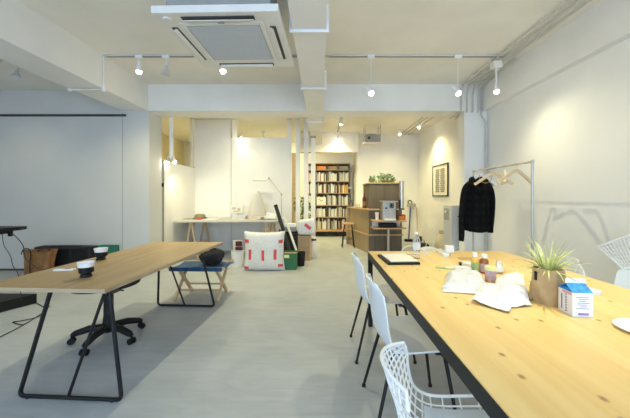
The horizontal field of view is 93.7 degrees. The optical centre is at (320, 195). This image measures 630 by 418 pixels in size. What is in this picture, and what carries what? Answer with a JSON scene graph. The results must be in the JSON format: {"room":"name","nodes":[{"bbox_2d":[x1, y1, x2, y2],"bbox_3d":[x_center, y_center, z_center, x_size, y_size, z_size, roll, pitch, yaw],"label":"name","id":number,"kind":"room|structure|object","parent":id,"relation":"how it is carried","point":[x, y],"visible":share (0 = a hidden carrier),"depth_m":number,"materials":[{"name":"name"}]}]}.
{"room":"design studio","nodes":[
{"label":"design studio","id":0,"kind":"room"},
{"bbox_2d":[0,60,66,89],"bbox_3d":[-5.000,-1.920,1.250,3.100,0.160,7.800,0,0,0],"label":"ceiling","id":1,"kind":"structure","parent":0,"point":[30,81],"depth_m":4.74,"materials":[{"name":"paint"}]},
{"bbox_2d":[10,65,21,80],"bbox_3d":[-4.082,-1.691,3.958,0.113,0.278,0.133,0,0,0],"label":"track spotlight","id":2,"kind":"object","parent":1,"relation":"hanging from","point":[15,76],"visible":0.59,"depth_m":3.95,"materials":[{"name":"white plastic"}]},
{"bbox_2d":[0,90,137,268],"bbox_3d":[-4.880,-0.310,5.220,3.400,3.200,0.200,0,0,0],"label":"wall","id":3,"kind":"structure","parent":0,"point":[61,177],"depth_m":5.12,"materials":[{"name":"paint"}]},
{"bbox_2d":[0,114,125,116],"bbox_3d":[-4.880,-1.397,5.108,3.000,0.035,0.025,0,0,0],"label":"trim","id":4,"kind":"structure","parent":3,"relation":"attached to","point":[1,115],"depth_m":5.10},
{"bbox_2d":[0,0,147,110],"bbox_3d":[-3.230,-1.720,1.250,0.460,0.480,7.740,0,0,0],"label":"beam","id":5,"kind":"structure","parent":3,"relation":"attached to","point":[29,41],"depth_m":3.48,"materials":[{"name":"paint"}]},
{"bbox_2d":[67,56,105,91],"bbox_3d":[-3.225,-1.685,4.060,0.509,0.490,0.035,0,0,0],"label":"duct","id":6,"kind":"object","parent":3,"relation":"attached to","point":[103,89],"visible":1,"depth_m":4.05,"materials":[{"name":"white plastic"}]},
{"bbox_2d":[122,112,122,249],"bbox_3d":[-3.445,-0.260,5.118,0.006,2.400,0.004,0,0,0],"label":"trim","id":7,"kind":"structure","parent":3,"relation":"attached to","point":[122,112],"depth_m":5.12,"materials":[{"name":"grey plastic"}]},
{"bbox_2d":[162,133,183,164],"bbox_3d":[-4.660,-0.260,7.600,0.120,3.200,4.800,0,0,0],"label":"wall","id":8,"kind":"structure","parent":0,"point":[178,145],"depth_m":9.26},
{"bbox_2d":[164,161,194,241],"bbox_3d":[-3.000,0.315,6.270,0.060,1.950,1.360,0,0,0],"label":"wall","id":9,"kind":"structure","parent":0,"point":[179,180],"depth_m":6.15,"materials":[{"name":"paint"}]},
{"bbox_2d":[162,160,163,241],"bbox_3d":[-2.985,0.305,5.585,0.030,1.970,0.012,0,0,0],"label":"trim","id":10,"kind":"structure","parent":9,"relation":"attached to","point":[162,160],"depth_m":5.58,"materials":[{"name":"grey plastic"}]},
{"bbox_2d":[190,118,192,166],"bbox_3d":[-3.020,-1.240,6.900,0.050,1.150,0.050,0,0,0],"label":"trim","id":11,"kind":"structure","parent":9,"relation":"attached to","point":[191,119],"depth_m":6.88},
{"bbox_2d":[194,119,286,250],"bbox_3d":[-1.861,-0.260,6.990,2.258,3.100,0.060,0,0,0],"label":"wall","id":12,"kind":"structure","parent":0,"point":[212,137],"depth_m":6.96,"materials":[{"name":"paint"}]},
{"bbox_2d":[232,119,236,249],"bbox_3d":[-2.040,-0.260,6.985,0.100,3.100,0.070,0,0,0],"label":"trim","id":13,"kind":"structure","parent":12,"relation":"attached to","point":[234,121],"depth_m":6.95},
{"bbox_2d":[287,119,291,222],"bbox_3d":[-0.750,-0.260,6.985,0.100,3.100,0.070,0,0,0],"label":"trim","id":14,"kind":"structure","parent":12,"relation":"attached to","point":[289,121],"depth_m":6.95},
{"bbox_2d":[296,119,299,225],"bbox_3d":[-0.545,-0.265,6.980,0.105,3.110,0.050,0,0,0],"label":"trim","id":15,"kind":"structure","parent":12,"relation":"attached to","point":[297,120],"depth_m":6.96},
{"bbox_2d":[0,235,483,417],"bbox_3d":[-1.800,1.340,3.800,9.600,0.100,13.400,0,0,0],"label":"floor","id":16,"kind":"structure","parent":0,"point":[277,343],"depth_m":2.45,"materials":[{"name":"concrete"}]},
{"bbox_2d":[0,226,48,312],"bbox_3d":[-3.823,0.823,3.331,1.006,0.935,0.558,0,0,-5],"label":"stand","id":17,"kind":"object","parent":16,"relation":"on","point":[8,301],"visible":0.92,"depth_m":3.39,"materials":[{"name":"black plastic"}]},
{"bbox_2d":[21,248,57,274],"bbox_3d":[-4.533,1.057,4.769,0.547,0.461,0.194,0,0,0],"label":"leather bag","id":18,"kind":"object","parent":16,"relation":"on","point":[42,258],"visible":0.84,"depth_m":4.71,"materials":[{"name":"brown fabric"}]},
{"bbox_2d":[34,245,97,266],"bbox_3d":[-4.300,1.061,4.990,0.950,0.454,0.209,0,0,0],"label":"equipment case","id":19,"kind":"object","parent":16,"relation":"on","point":[66,254],"visible":0.48,"depth_m":4.89,"materials":[{"name":"black fabric"}]},
{"bbox_2d":[67,279,145,355],"bbox_3d":[-1.915,1.010,2.639,0.588,0.560,0.560,0,0,0],"label":"office chair","id":20,"kind":"object","parent":16,"relation":"on","point":[105,327],"visible":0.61,"depth_m":2.59,"materials":[{"name":"black plastic"}]},
{"bbox_2d":[98,245,118,253],"bbox_3d":[-3.630,1.065,5.038,0.300,0.450,0.104,0,0,0],"label":"box","id":21,"kind":"object","parent":16,"relation":"on","point":[111,248],"visible":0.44,"depth_m":4.99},
{"bbox_2d":[0,242,222,402],"bbox_3d":[-1.646,0.930,2.741,0.918,0.720,1.842,0,0,3],"label":"desk","id":22,"kind":"object","parent":16,"relation":"on","point":[120,268],"visible":1,"depth_m":2.04,"materials":[{"name":"brown wood"}]},
{"bbox_2d":[76,260,95,277],"bbox_3d":[-1.664,0.519,2.089,0.109,0.102,0.109,0,0,0],"label":"coffee cup","id":23,"kind":"object","parent":22,"relation":"on","point":[85,268],"visible":1,"depth_m":2.06,"materials":[{"name":"ceramic"}]},
{"bbox_2d":[94,247,107,259],"bbox_3d":[-1.975,0.519,2.648,0.109,0.102,0.109,0,0,-20],"label":"coffee cup","id":24,"kind":"object","parent":22,"relation":"on","point":[101,253],"visible":1,"depth_m":2.62,"materials":[{"name":"white ceramic"}]},
{"bbox_2d":[138,111,161,245],"bbox_3d":[-3.080,-0.100,5.320,0.200,2.770,0.400,0,0,0],"label":"wall pier","id":25,"kind":"object","parent":16,"relation":"on","point":[149,123],"visible":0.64,"depth_m":5.13,"materials":[{"name":"paint"}]},
{"bbox_2d":[168,260,233,301],"bbox_3d":[-1.520,1.080,3.800,0.680,0.432,0.433,0,0,2],"label":"folding stool","id":26,"kind":"object","parent":16,"relation":"on","point":[187,265],"visible":0.88,"depth_m":3.74,"materials":[{"name":"brown wood"}]},
{"bbox_2d":[199,248,224,265],"bbox_3d":[-1.413,0.780,3.814,0.317,0.232,0.245,0,0,-15],"label":"bag","id":27,"kind":"object","parent":26,"relation":"on","point":[214,256],"visible":0.79,"depth_m":3.74,"materials":[{"name":"fabric"}]},
{"bbox_2d":[173,218,277,258],"bbox_3d":[-1.930,0.900,6.420,2.050,0.780,1.040,0,0,0],"label":"desk","id":28,"kind":"object","parent":16,"relation":"on","point":[221,220],"visible":0.56,"depth_m":5.99,"materials":[{"name":"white wood"}]},
{"bbox_2d":[231,205,242,215],"bbox_3d":[-1.973,0.362,6.930,0.280,0.295,0.040,0,0,0],"label":"print","id":29,"kind":"object","parent":28,"relation":"on","point":[236,209],"visible":0.93,"depth_m":6.93,"materials":[{"name":"beige paper"}]},
{"bbox_2d":[247,191,265,218],"bbox_3d":[-1.454,0.196,6.700,0.450,0.622,0.450,0,0,0],"label":"paper cone","id":30,"kind":"object","parent":28,"relation":"on","point":[256,207],"visible":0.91,"depth_m":6.57,"materials":[{"name":"white paper"}]},
{"bbox_2d":[231,250,244,266],"bbox_3d":[-1.530,1.147,5.420,0.248,0.285,0.248,0,0,0],"label":"waste bin","id":31,"kind":"object","parent":16,"relation":"on","point":[238,257],"visible":0.88,"depth_m":5.33,"materials":[{"name":"white plastic"}]},
{"bbox_2d":[233,240,242,251],"bbox_3d":[-1.532,1.047,5.443,0.170,0.460,0.053,0,0,-5],"label":"box","id":32,"kind":"object","parent":31,"relation":"in","point":[237,244],"visible":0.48,"depth_m":5.43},
{"bbox_2d":[244,231,284,269],"bbox_3d":[-0.985,0.947,5.129,0.727,0.683,0.184,0,0,0],"label":"cushion","id":33,"kind":"object","parent":16,"relation":"on","point":[263,251],"visible":1,"depth_m":5.05,"materials":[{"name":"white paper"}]},
{"bbox_2d":[274,204,290,249],"bbox_3d":[-0.713,0.730,5.741,0.522,1.128,0.078,0,0,32],"label":"tube","id":34,"kind":"object","parent":16,"relation":"on","point":[276,205],"visible":0.73,"depth_m":5.75,"materials":[{"name":"black plastic"}]},
{"bbox_2d":[279,229,297,251],"bbox_3d":[-0.655,0.980,6.098,0.410,0.620,0.354,0,0,0],"label":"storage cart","id":35,"kind":"object","parent":16,"relation":"on","point":[294,234],"visible":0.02,"depth_m":5.92,"materials":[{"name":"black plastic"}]},
{"bbox_2d":[283,250,297,269],"bbox_3d":[-0.550,1.135,5.239,0.246,0.310,0.188,0,0,3],"label":"box","id":36,"kind":"object","parent":16,"relation":"on","point":[290,256],"visible":0.79,"depth_m":5.15,"materials":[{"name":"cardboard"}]},
{"bbox_2d":[292,153,295,222],"bbox_3d":[-0.700,0.090,7.600,0.100,2.400,0.040,0,0,0],"label":"trim","id":37,"kind":"structure","parent":16,"relation":"on","point":[293,154],"depth_m":7.58,"materials":[{"name":"brown wood"}]},
{"bbox_2d":[298,251,304,266],"bbox_3d":[-0.375,1.163,5.460,0.180,0.255,0.180,0,0,0],"label":"bin","id":38,"kind":"object","parent":16,"relation":"on","point":[301,254],"visible":0.78,"depth_m":5.39,"materials":[{"name":"plastic"}]},
{"bbox_2d":[283,216,296,249],"bbox_3d":[-0.530,0.829,5.535,0.419,0.914,0.042,0,0,27],"label":"roll","id":39,"kind":"object","parent":38,"relation":"in","point":[285,219],"visible":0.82,"depth_m":5.54,"materials":[{"name":"beige paper"}]},
{"bbox_2d":[293,196,310,219],"bbox_3d":[-0.467,0.639,7.448,0.488,1.303,0.459,0,0,0],"label":"potted plant","id":40,"kind":"object","parent":16,"relation":"on","point":[294,202],"visible":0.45,"depth_m":7.41,"materials":[{"name":"green plant"}]},
{"bbox_2d":[298,235,311,260],"bbox_3d":[-0.328,1.040,5.980,0.245,0.500,0.220,0,0,6],"label":"cardboard box","id":41,"kind":"object","parent":16,"relation":"on","point":[304,241],"visible":0.71,"depth_m":5.87,"materials":[{"name":"brown cardboard"}]},
{"bbox_2d":[297,218,315,234],"bbox_3d":[-0.295,0.607,5.918,0.380,0.350,0.204,0,0,4],"label":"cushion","id":42,"kind":"object","parent":41,"relation":"on","point":[305,226],"visible":1,"depth_m":5.83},
{"bbox_2d":[304,119,307,218],"bbox_3d":[-0.350,-0.265,6.980,0.105,3.110,0.050,0,0,0],"label":"trim","id":43,"kind":"structure","parent":16,"relation":"on","point":[305,123],"depth_m":6.96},
{"bbox_2d":[311,138,314,236],"bbox_3d":[-0.185,-0.040,6.980,0.105,2.660,0.050,0,0,0],"label":"trim","id":44,"kind":"structure","parent":16,"relation":"on","point":[312,139],"depth_m":6.96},
{"bbox_2d":[312,237,317,257],"bbox_3d":[-0.150,1.074,6.150,0.170,0.428,0.180,0,0,0],"label":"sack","id":45,"kind":"object","parent":16,"relation":"on","point":[314,243],"visible":0.77,"depth_m":6.08,"materials":[{"name":"plastic"}]},
{"bbox_2d":[308,163,349,235],"bbox_3d":[0.190,0.119,9.538,1.468,2.341,0.486,0,0,0],"label":"bookcase","id":46,"kind":"object","parent":16,"relation":"on","point":[326,231],"visible":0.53,"depth_m":9.56,"materials":[{"name":"brown wood"}]},
{"bbox_2d":[341,222,354,247],"bbox_3d":[0.680,0.982,7.420,0.320,0.619,0.280,0,0,0],"label":"bar stool","id":47,"kind":"object","parent":16,"relation":"on","point":[343,223],"visible":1,"depth_m":7.33,"materials":[{"name":"brown wood"}]},
{"bbox_2d":[346,183,402,252],"bbox_3d":[1.255,0.494,7.237,1.150,1.592,1.435,0,0,0],"label":"counter","id":48,"kind":"object","parent":16,"relation":"on","point":[366,239],"depth_m":6.66,"materials":[{"name":"brown wood"}]},
{"bbox_2d":[375,173,394,182],"bbox_3d":[1.507,-0.412,6.895,0.490,0.260,0.427,0,0,0],"label":"potted plant","id":49,"kind":"object","parent":48,"relation":"on","point":[386,176],"visible":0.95,"depth_m":6.85,"materials":[{"name":"green plant"}]},
{"bbox_2d":[399,181,403,209],"bbox_3d":[1.770,-0.020,6.510,0.120,0.640,0.180,0,0,0],"label":"dispenser","id":50,"kind":"object","parent":48,"relation":"attached to","point":[401,183],"visible":1,"depth_m":6.44,"materials":[{"name":"metal"}]},
{"bbox_2d":[350,252,416,363],"bbox_3d":[0.505,0.886,2.490,0.494,0.807,0.470,0,0,0],"label":"shell chair","id":51,"kind":"object","parent":16,"relation":"on","point":[390,297],"visible":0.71,"depth_m":2.36,"materials":[{"name":"white plastic"}]},
{"bbox_2d":[371,219,406,250],"bbox_3d":[1.465,0.906,6.400,0.710,0.768,0.360,0,0,0],"label":"shelf","id":52,"kind":"object","parent":16,"relation":"on","point":[374,222],"visible":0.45,"depth_m":6.37,"materials":[{"name":"brown wood"}]},
{"bbox_2d":[378,223,396,227],"bbox_3d":[1.440,0.631,6.400,0.360,0.090,0.220,0,0,0],"label":"tray","id":53,"kind":"object","parent":52,"relation":"on","point":[381,225],"visible":1,"depth_m":6.29,"materials":[{"name":"plastic"}]},
{"bbox_2d":[379,201,397,220],"bbox_3d":[1.460,0.314,6.370,0.330,0.415,0.380,0,0,0],"label":"coffee machine","id":54,"kind":"object","parent":52,"relation":"on","point":[387,208],"visible":1,"depth_m":6.30,"materials":[{"name":"silver metal"}]},
{"bbox_2d":[362,273,456,417],"bbox_3d":[0.520,0.886,1.785,0.494,0.807,0.470,0,0,0],"label":"shell chair","id":55,"kind":"object","parent":16,"relation":"on","point":[405,328],"visible":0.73,"depth_m":1.69,"materials":[{"name":"white plastic"}]},
{"bbox_2d":[404,200,415,241],"bbox_3d":[2.550,0.700,8.470,0.360,1.175,0.300,0,0,0],"label":"stick vacuum","id":56,"kind":"object","parent":16,"relation":"on","point":[412,205],"visible":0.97,"depth_m":8.46,"materials":[{"name":"grey plastic"}]},
{"bbox_2d":[380,341,489,417],"bbox_3d":[0.478,0.912,0.952,0.567,0.737,0.542,0,0,14],"label":"wire chair","id":57,"kind":"object","parent":16,"relation":"on","point":[395,386],"visible":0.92,"depth_m":1.12,"materials":[{"name":"white"}]},
{"bbox_2d":[435,230,443,249],"bbox_3d":[2.660,1.019,6.500,0.300,0.538,0.335,0,0,0],"label":"cloth bag","id":58,"kind":"object","parent":16,"relation":"on","point":[439,242],"visible":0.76,"depth_m":6.42,"materials":[{"name":"fabric"}]},
{"bbox_2d":[444,205,458,250],"bbox_3d":[2.505,0.730,5.538,0.330,1.110,0.364,0,0,0],"label":"water dispenser","id":59,"kind":"object","parent":16,"relation":"on","point":[451,212],"visible":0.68,"depth_m":5.37,"materials":[{"name":"grey plastic"}]},
{"bbox_2d":[368,249,629,417],"bbox_3d":[1.143,0.905,1.700,1.353,0.770,2.500,0,0,0],"label":"meeting table","id":60,"kind":"object","parent":16,"relation":"on","point":[536,360],"depth_m":1.11,"materials":[{"name":"brown wood"}]},
{"bbox_2d":[378,253,419,264],"bbox_3d":[0.655,0.537,2.525,0.262,0.025,0.345,0,0,-3],"label":"notebook","id":61,"kind":"object","parent":60,"relation":"on","point":[392,258],"visible":1,"depth_m":2.44,"materials":[{"name":"paper"}]},
{"bbox_2d":[413,232,420,258],"bbox_3d":[0.847,0.434,2.617,0.068,0.232,0.068,0,0,0],"label":"water bottle","id":62,"kind":"object","parent":60,"relation":"on","point":[416,240],"visible":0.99,"depth_m":2.59,"materials":[{"name":"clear plastic"}]},
{"bbox_2d":[442,287,476,293],"bbox_3d":[0.807,0.540,1.711,0.196,0.015,0.137,0,0,22],"label":"tray","id":63,"kind":"object","parent":60,"relation":"on","point":[455,290],"visible":0.66,"depth_m":1.68,"materials":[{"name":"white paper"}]},
{"bbox_2d":[442,268,486,289],"bbox_3d":[0.923,0.510,1.886,0.241,0.070,0.474,0,0,27],"label":"plastic bag","id":64,"kind":"object","parent":60,"relation":"on","point":[466,277],"visible":0.96,"depth_m":1.78,"materials":[{"name":"plastic"}]},
{"bbox_2d":[471,252,478,271],"bbox_3d":[1.106,0.479,2.121,0.051,0.142,0.051,0,0,0],"label":"medicine bottle","id":65,"kind":"object","parent":60,"relation":"on","point":[474,260],"visible":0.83,"depth_m":2.10,"materials":[{"name":"yellow plastic"}]},
{"bbox_2d":[479,254,488,273],"bbox_3d":[1.164,0.482,2.107,0.062,0.135,0.062,0,0,0],"label":"medicine bottle","id":66,"kind":"object","parent":60,"relation":"on","point":[483,261],"visible":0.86,"depth_m":2.09,"materials":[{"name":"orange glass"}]},
{"bbox_2d":[484,265,496,282],"bbox_3d":[1.090,0.501,1.898,0.068,0.098,0.068,0,0,0],"label":"plastic jar","id":67,"kind":"object","parent":60,"relation":"on","point":[490,271],"visible":0.98,"depth_m":1.87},
{"bbox_2d":[472,283,511,310],"bbox_3d":[0.925,0.513,1.582,0.193,0.063,0.384,0,0,40],"label":"tissue paper","id":68,"kind":"object","parent":60,"relation":"on","point":[490,294],"visible":0.8,"depth_m":1.49,"materials":[{"name":"paper"}]},
{"bbox_2d":[496,259,503,272],"bbox_3d":[1.309,0.496,2.164,0.058,0.096,0.232,0,0,34],"label":"plastic wrapper","id":69,"kind":"object","parent":60,"relation":"on","point":[499,265],"visible":0.88,"depth_m":2.10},
{"bbox_2d":[495,272,531,306],"bbox_3d":[1.116,0.511,1.738,0.171,0.068,0.772,0,0,31],"label":"tissue paper","id":70,"kind":"object","parent":60,"relation":"on","point":[514,283],"visible":0.9,"depth_m":1.59,"materials":[{"name":"paper"}]},
{"bbox_2d":[512,236,592,305],"bbox_3d":[1.183,0.376,1.537,0.413,0.348,0.340,0,0,-36],"label":"potted airplant","id":71,"kind":"object","parent":60,"relation":"on","point":[547,276],"visible":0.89,"depth_m":1.50,"materials":[{"name":"green plant"}]},
{"bbox_2d":[530,265,565,305],"bbox_3d":[1.177,0.461,1.528,0.147,0.179,0.146,0,0,0],"label":"pot","id":72,"kind":"object","parent":71,"relation":"on","point":[544,289],"depth_m":1.48,"materials":[{"name":"paper"}]},
{"bbox_2d":[558,278,592,316],"bbox_3d":[1.196,0.469,1.388,0.088,0.162,0.094,0,0,6],"label":"milk carton","id":73,"kind":"object","parent":60,"relation":"on","point":[575,298],"visible":0.99,"depth_m":1.35,"materials":[{"name":"blue"}]},
{"bbox_2d":[576,297,589,308],"bbox_3d":[1.191,0.487,1.341,0.056,0.053,0.001,0,0,6],"label":"print","id":74,"kind":"object","parent":73,"relation":"on","point":[576,297],"depth_m":1.34},
{"bbox_2d":[612,318,629,331],"bbox_3d":[1.325,0.542,1.187,0.220,0.015,0.220,0,0,0],"label":"plate","id":75,"kind":"object","parent":60,"relation":"on","point":[623,323],"visible":1,"depth_m":1.25,"materials":[{"name":"white ceramic"}]},
{"bbox_2d":[472,160,534,259],"bbox_3d":[2.220,0.453,3.700,0.400,1.666,1.240,0,0,0],"label":"clothes rack","id":76,"kind":"object","parent":16,"relation":"on","point":[531,162],"visible":0.57,"depth_m":3.10,"materials":[{"name":"silver metal"}]},
{"bbox_2d":[474,173,495,185],"bbox_3d":[2.220,-0.258,4.110,0.449,0.239,0.042,0,0,0],"label":"hanger","id":77,"kind":"object","parent":76,"relation":"hanging from","point":[481,175],"visible":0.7,"depth_m":4.09,"materials":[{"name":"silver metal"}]},
{"bbox_2d":[459,176,495,240],"bbox_3d":[2.159,0.173,4.075,0.524,0.898,0.224,0,0,0],"label":"jacket","id":78,"kind":"object","parent":77,"relation":"hanging from","point":[477,203],"visible":0.94,"depth_m":4.04,"materials":[{"name":"fabric"}]},
{"bbox_2d":[469,176,489,194],"bbox_3d":[2.170,-0.145,4.075,0.256,0.262,0.222,0,0,0],"label":"hood","id":79,"kind":"object","parent":78,"relation":"attached to","point":[481,188],"depth_m":4.02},
{"bbox_2d":[474,170,513,185],"bbox_3d":[2.225,-0.258,3.809,0.449,0.239,0.042,0,0,28],"label":"wooden hanger","id":80,"kind":"object","parent":76,"relation":"hanging from","point":[491,173],"visible":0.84,"depth_m":3.80,"materials":[{"name":"brown wood"}]},
{"bbox_2d":[496,165,530,183],"bbox_3d":[2.219,-0.258,3.370,0.449,0.239,0.042,0,0,-6],"label":"wooden hanger","id":81,"kind":"object","parent":76,"relation":"hanging from","point":[521,173],"visible":0.89,"depth_m":3.35,"materials":[{"name":"brown wood"}]},
{"bbox_2d":[548,256,584,275],"bbox_3d":[1.958,0.912,2.620,0.567,0.737,0.542,0,0,0],"label":"wire chair","id":82,"kind":"object","parent":16,"relation":"on","point":[564,258],"visible":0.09,"depth_m":2.56,"materials":[{"name":"white metal"}]},
{"bbox_2d":[598,235,629,268],"bbox_3d":[2.570,0.744,2.180,0.475,1.083,0.976,0,0,0],"label":"lounge chair","id":83,"kind":"object","parent":16,"relation":"on","point":[627,236],"visible":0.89,"depth_m":2.52,"materials":[{"name":"white"}]},
{"bbox_2d":[614,267,629,289],"bbox_3d":[1.995,0.886,1.960,0.494,0.807,0.470,0,0,0],"label":"shell chair","id":84,"kind":"object","parent":16,"relation":"on","point":[622,279],"visible":0.07,"depth_m":2.13,"materials":[{"name":"white plastic"}]},
{"bbox_2d":[184,142,351,219],"bbox_3d":[-1.800,-0.260,10.000,6.000,3.200,0.120,0,0,0],"label":"wall","id":85,"kind":"structure","parent":0,"point":[319,157],"depth_m":9.94,"materials":[{"name":"white paint"}]},
{"bbox_2d":[162,117,444,141],"bbox_3d":[-0.800,-1.880,7.750,7.600,0.120,4.900,0,0,0],"label":"ceiling","id":86,"kind":"structure","parent":0,"point":[247,127],"depth_m":7.62,"materials":[{"name":"paint"}]},
{"bbox_2d":[165,117,176,163],"bbox_3d":[-2.848,-1.210,5.603,0.212,1.199,0.085,0,0,0],"label":"spotlight","id":87,"kind":"object","parent":86,"relation":"hanging from","point":[170,156],"visible":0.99,"depth_m":5.59,"materials":[{"name":"white plastic"}]},
{"bbox_2d":[307,117,321,143],"bbox_3d":[-0.120,-1.660,7.200,0.280,0.360,3.300,0,0,0],"label":"trim","id":88,"kind":"structure","parent":86,"relation":"attached to","point":[315,129],"depth_m":6.57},
{"bbox_2d":[362,124,381,144],"bbox_3d":[1.314,-1.577,7.600,0.460,0.466,0.340,0,0,0],"label":"ceiling projector","id":89,"kind":"object","parent":86,"relation":"hanging from","point":[369,139],"visible":1,"depth_m":7.46,"materials":[{"name":"grey plastic"}]},
{"bbox_2d":[19,0,601,83],"bbox_3d":[-0.100,-2.000,1.250,6.200,0.120,7.800,0,0,0],"label":"ceiling","id":90,"kind":"structure","parent":0,"point":[106,26],"depth_m":3.59,"materials":[{"name":"paint"}]},
{"bbox_2d":[103,54,296,56],"bbox_3d":[-1.630,-1.926,4.060,2.720,0.028,0.034,0,0,0],"label":"track","id":91,"kind":"object","parent":90,"relation":"attached to","point":[104,55],"visible":0.36,"depth_m":4.04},
{"bbox_2d":[135,55,142,73],"bbox_3d":[-2.505,-1.810,4.060,0.100,0.260,0.083,0,0,0],"label":"track spotlight","id":92,"kind":"object","parent":91,"relation":"hanging from","point":[138,67],"visible":1,"depth_m":4.04,"materials":[{"name":"white plastic"}]},
{"bbox_2d":[161,55,169,75],"bbox_3d":[-2.134,-1.803,4.058,0.110,0.274,0.109,0,0,0],"label":"track spotlight","id":93,"kind":"object","parent":91,"relation":"hanging from","point":[165,71],"visible":1,"depth_m":4.04,"materials":[{"name":"white plastic"}]},
{"bbox_2d":[151,0,293,67],"bbox_3d":[-0.871,-1.665,2.752,1.117,0.550,0.984,0,0,2],"label":"air conditioner","id":94,"kind":"object","parent":90,"relation":"attached to","point":[218,33],"visible":1,"depth_m":2.51,"materials":[{"name":"white plastic"}]},
{"bbox_2d":[187,25,272,59],"bbox_3d":[-0.805,-1.413,2.750,0.600,0.014,0.600,0,0,2],"label":"grille","id":95,"kind":"object","parent":94,"relation":"attached to","point":[220,42],"depth_m":2.69,"materials":[{"name":"plastic"}]},
{"bbox_2d":[287,0,326,110],"bbox_3d":[-0.105,-1.720,1.310,0.300,0.480,7.620,0,0,0],"label":"beam","id":96,"kind":"structure","parent":90,"relation":"attached to","point":[304,14],"depth_m":2.92,"materials":[{"name":"paint"}]},
{"bbox_2d":[289,4,328,33],"bbox_3d":[-0.105,-1.580,2.630,0.356,0.250,0.030,0,0,0],"label":"duct","id":97,"kind":"object","parent":96,"relation":"attached to","point":[291,30],"visible":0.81,"depth_m":2.62,"materials":[{"name":"white plastic"}]},
{"bbox_2d":[300,71,325,89],"bbox_3d":[-0.105,-1.580,4.030,0.356,0.250,0.030,0,0,0],"label":"duct","id":98,"kind":"object","parent":96,"relation":"attached to","point":[301,87],"visible":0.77,"depth_m":4.02,"materials":[{"name":"white plastic"}]},
{"bbox_2d":[325,54,505,56],"bbox_3d":[1.308,-1.926,4.060,2.505,0.028,0.034,0,0,0],"label":"track","id":99,"kind":"object","parent":90,"relation":"attached to","point":[326,55],"visible":0.79,"depth_m":4.04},
{"bbox_2d":[365,55,374,95],"bbox_3d":[0.667,-1.659,4.071,0.147,0.562,0.082,0,0,28],"label":"track spotlight","id":100,"kind":"object","parent":99,"relation":"hanging from","point":[370,92],"visible":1,"depth_m":4.04,"materials":[{"name":"white plastic"}]},
{"bbox_2d":[451,55,461,95],"bbox_3d":[1.868,-1.659,4.064,0.138,0.562,0.082,0,0,14],"label":"track spotlight","id":101,"kind":"object","parent":99,"relation":"hanging from","point":[457,92],"visible":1,"depth_m":4.04,"materials":[{"name":"white plastic"}]},
{"bbox_2d":[490,61,501,93],"bbox_3d":[2.403,-1.610,4.029,0.134,0.470,0.162,0,0,0],"label":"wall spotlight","id":102,"kind":"object","parent":99,"relation":"hanging from","point":[495,65],"visible":1,"depth_m":4.01,"materials":[{"name":"white metal"}]},
{"bbox_2d":[477,58,516,112],"bbox_3d":[2.720,-1.679,4.820,0.025,0.481,1.440,0,0,0],"label":"conduit","id":103,"kind":"object","parent":90,"relation":"attached to","point":[514,60],"visible":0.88,"depth_m":4.75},
{"bbox_2d":[449,0,570,118],"bbox_3d":[2.420,-1.679,1.620,0.025,0.481,7.840,0,0,0],"label":"conduit","id":104,"kind":"object","parent":90,"relation":"attached to","point":[567,1],"visible":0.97,"depth_m":3.74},
{"bbox_2d":[455,0,581,118],"bbox_3d":[2.520,-1.679,1.620,0.025,0.481,7.840,0,0,0],"label":"conduit","id":105,"kind":"object","parent":90,"relation":"attached to","point":[577,1],"visible":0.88,"depth_m":3.64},
{"bbox_2d":[471,0,591,112],"bbox_3d":[2.620,-1.679,1.620,0.025,0.481,7.840,0,0,0],"label":"conduit","id":106,"kind":"object","parent":90,"relation":"attached to","point":[588,1],"visible":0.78,"depth_m":3.65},
{"bbox_2d":[352,153,356,206],"bbox_3d":[1.130,-0.260,9.400,0.140,3.200,1.120,0,0,0],"label":"wall","id":107,"kind":"structure","parent":0,"point":[354,155],"depth_m":9.33,"materials":[{"name":"white paint"}]},
{"bbox_2d":[357,134,418,239],"bbox_3d":[1.985,-0.260,8.780,1.830,3.200,0.140,0,0,0],"label":"wall","id":108,"kind":"structure","parent":0,"point":[400,161],"depth_m":8.71,"materials":[{"name":"white paint"}]},
{"bbox_2d":[300,132,357,152],"bbox_3d":[0.200,-1.540,8.550,1.740,0.560,0.250,0,0,0],"label":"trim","id":109,"kind":"structure","parent":108,"relation":"attached to","point":[347,142],"depth_m":8.43,"materials":[{"name":"paint"}]},
{"bbox_2d":[459,111,486,250],"bbox_3d":[2.685,-0.095,5.220,0.390,2.770,0.200,0,0,0],"label":"wall column","id":110,"kind":"structure","parent":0,"point":[471,125],"depth_m":5.12,"materials":[{"name":"white paint"}]},
{"bbox_2d":[419,37,629,284],"bbox_3d":[2.940,-0.360,3.800,0.120,3.400,13.200,0,0,0],"label":"wall","id":111,"kind":"structure","parent":0,"point":[574,124],"depth_m":3.55,"materials":[{"name":"white paint"}]},
{"bbox_2d":[148,84,486,116],"bbox_3d":[0.000,-1.720,5.320,6.000,0.480,0.400,0,0,0],"label":"beam","id":112,"kind":"structure","parent":111,"relation":"attached to","point":[164,100],"depth_m":5.12,"materials":[{"name":"paint"}]},
{"bbox_2d":[432,162,448,195],"bbox_3d":[2.864,-0.375,7.100,0.030,0.765,0.905,0,0,0],"label":"framed picture","id":113,"kind":"object","parent":111,"relation":"attached to","point":[440,173],"visible":1,"depth_m":7.06,"materials":[{"name":"beige paper"}]},
{"bbox_2d":[435,168,444,191],"bbox_3d":[2.860,-0.374,7.100,0.004,0.570,0.560,0,0,0],"label":"print","id":114,"kind":"object","parent":113,"relation":"attached to","point":[439,172],"depth_m":7.09},
{"bbox_2d":[480,74,497,250],"bbox_3d":[2.802,-0.322,4.864,0.110,3.183,0.490,0,0,0],"label":"conduit","id":115,"kind":"object","parent":111,"relation":"attached to","point":[497,74],"visible":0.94,"depth_m":5.08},
{"bbox_2d":[482,0,629,109],"bbox_3d":[2.835,-1.720,1.300,0.090,0.480,7.600,0,0,0],"label":"beam","id":116,"kind":"structure","parent":111,"relation":"attached to","point":[606,24],"depth_m":3.38,"materials":[{"name":"paint"}]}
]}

